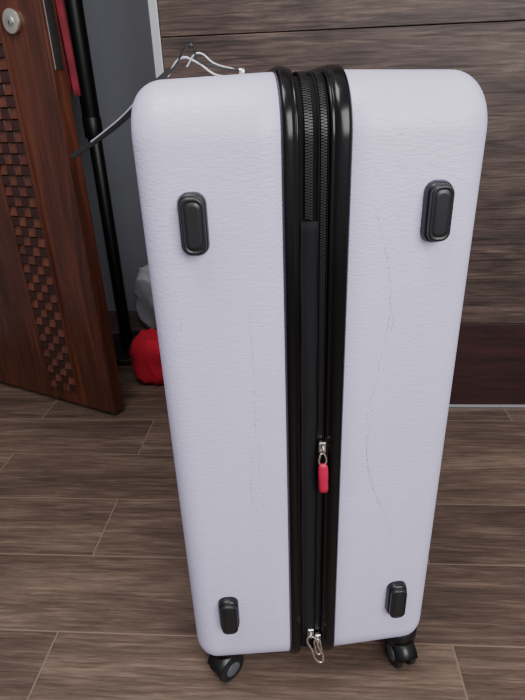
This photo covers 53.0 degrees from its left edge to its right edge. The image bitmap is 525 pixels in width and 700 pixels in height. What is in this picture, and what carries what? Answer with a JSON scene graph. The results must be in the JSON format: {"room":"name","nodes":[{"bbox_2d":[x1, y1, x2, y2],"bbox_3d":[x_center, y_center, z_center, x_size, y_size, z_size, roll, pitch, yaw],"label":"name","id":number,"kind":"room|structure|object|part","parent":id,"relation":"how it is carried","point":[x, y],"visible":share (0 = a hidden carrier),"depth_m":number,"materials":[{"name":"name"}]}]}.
{"room":"bedroom","nodes":[
{"label":"bedroom","id":0,"kind":"room"},
{"bbox_2d":[70,0,155,310],"bbox_3d":[0.376,-1.312,1.568,3.060,2.500,0.100,0,25,4],"label":"wall","id":1,"kind":"structure","parent":0,"point":[118,31],"depth_m":1.81,"materials":[{"name":"grey paint"}]},
{"bbox_2d":[0,311,524,699],"bbox_3d":[0.300,0.644,0.371,3.060,0.001,3.750,0,25,4],"label":"floor","id":2,"kind":"structure","parent":0,"point":[96,602],"depth_m":0.93,"materials":[{"name":"brown wood"}]},
{"bbox_2d":[0,0,123,413],"bbox_3d":[-0.757,-0.807,1.142,0.760,2.008,0.040,11,28,25],"label":"leaf","id":3,"kind":"object","parent":2,"relation":"on","point":[43,91],"visible":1,"depth_m":1.24,"materials":[{"name":"brown wood"}]},
{"bbox_2d":[2,8,20,33],"bbox_3d":[-0.497,-0.651,1.042,0.044,0.044,0.009,11,28,25],"label":"rosette","id":4,"kind":"object","parent":3,"relation":"attached to","point":[15,28],"visible":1,"depth_m":1.04,"materials":[{"name":"silver metal"}]},
{"bbox_2d":[6,16,12,25],"bbox_3d":[-0.499,-0.649,1.038,0.018,0.018,0.004,11,28,25],"label":"cylinder","id":5,"kind":"object","parent":4,"relation":"attached to","point":[9,18],"visible":1,"depth_m":1.03,"materials":[{"name":"silver metal"}]},
{"bbox_2d":[0,166,52,388],"bbox_3d":[-0.625,-0.726,1.080,0.008,1.850,0.008,11,28,25],"label":"bead","id":6,"kind":"object","parent":3,"relation":"attached to","point":[3,187],"visible":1,"depth_m":1.33,"materials":[{"name":"brown wood"}]},
{"bbox_2d":[0,37,76,391],"bbox_3d":[-0.578,-0.719,1.056,0.096,1.833,0.006,11,28,25],"label":"inlay","id":7,"kind":"object","parent":3,"relation":"attached to","point":[5,112],"visible":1,"depth_m":1.27,"materials":[{"name":"brown wood"}]},
{"bbox_2d":[0,15,80,396],"bbox_3d":[-0.530,-0.709,1.036,0.008,1.850,0.008,11,28,25],"label":"bead","id":8,"kind":"object","parent":3,"relation":"attached to","point":[2,34],"visible":1,"depth_m":1.20,"materials":[{"name":"brown wood"}]},
{"bbox_2d":[43,0,63,69],"bbox_3d":[-0.416,-0.684,1.010,0.004,0.260,0.022,10,28,24],"label":"lock faceplate","id":9,"kind":"object","parent":3,"relation":"attached to","point":[48,6],"visible":1,"depth_m":1.04,"materials":[{"name":"silver metal"}]},
{"bbox_2d":[65,0,139,365],"bbox_3d":[-0.485,-0.789,1.410,0.240,1.750,0.240,0,25,4],"label":"pole","id":10,"kind":"object","parent":2,"relation":"on","point":[91,119],"visible":0.67,"depth_m":1.52,"materials":[{"name":"black metal"}]},
{"bbox_2d":[55,0,80,95],"bbox_3d":[-0.574,-1.063,1.238,0.150,0.842,0.050,0,25,4],"label":"scarf","id":11,"kind":"object","parent":10,"relation":"hanging from","point":[60,5],"visible":0.2,"depth_m":1.36,"materials":[{"name":"fabric"}]},
{"bbox_2d":[134,265,156,328],"bbox_3d":[-0.368,-0.199,1.915,0.205,0.241,0.171,0,25,4],"label":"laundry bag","id":12,"kind":"object","parent":2,"relation":"on","point":[145,311],"visible":0.36,"depth_m":1.87,"materials":[{"name":"grey fabric"}]},
{"bbox_2d":[129,328,163,385],"bbox_3d":[-0.306,0.016,1.558,0.181,0.156,0.128,0,25,4],"label":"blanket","id":13,"kind":"object","parent":2,"relation":"on","point":[144,352],"visible":0.54,"depth_m":1.51,"materials":[{"name":"fabric"}]},
{"bbox_2d":[131,64,486,681],"bbox_3d":[0.039,0.029,0.781,0.316,0.778,0.482,-4,25,-4],"label":"suitcase","id":14,"kind":"object","parent":2,"relation":"on","point":[308,234],"visible":1,"depth_m":0.51,"materials":[{"name":"white plastic"}]},
{"bbox_2d":[70,43,244,158],"bbox_3d":[-0.112,-0.255,0.541,0.190,0.104,0.008,-3,25,-1],"label":"cable","id":15,"kind":"object","parent":14,"relation":"attached to","point":[168,71],"visible":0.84,"depth_m":0.53,"materials":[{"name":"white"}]},
{"bbox_2d":[148,0,524,406],"bbox_3d":[0.669,-0.978,1.191,1.760,2.200,0.664,0,25,4],"label":"wardrobe","id":16,"kind":"object","parent":2,"relation":"on","point":[484,40],"visible":0.23,"depth_m":1.05,"materials":[{"name":"brown wood"}]},
{"bbox_3d":[-0.220,-0.839,0.969,0.017,2.200,0.034,0,25,4],"label":"edge trim","id":17,"kind":"part","parent":16,"relation":"part of","materials":[{"name":"silver metal"}]},
{"bbox_3d":[0.643,-1.235,0.717,1.742,1.328,0.020,0,25,4],"label":"panel","id":18,"kind":"part","parent":16,"relation":"part of","materials":[{"name":"brown wood"}]},
{"bbox_3d":[0.692,0.035,1.321,1.742,0.226,0.020,0,25,4],"label":"drawer","id":19,"kind":"part","parent":16,"relation":"part of","materials":[{"name":"brown wood"}]}
]}

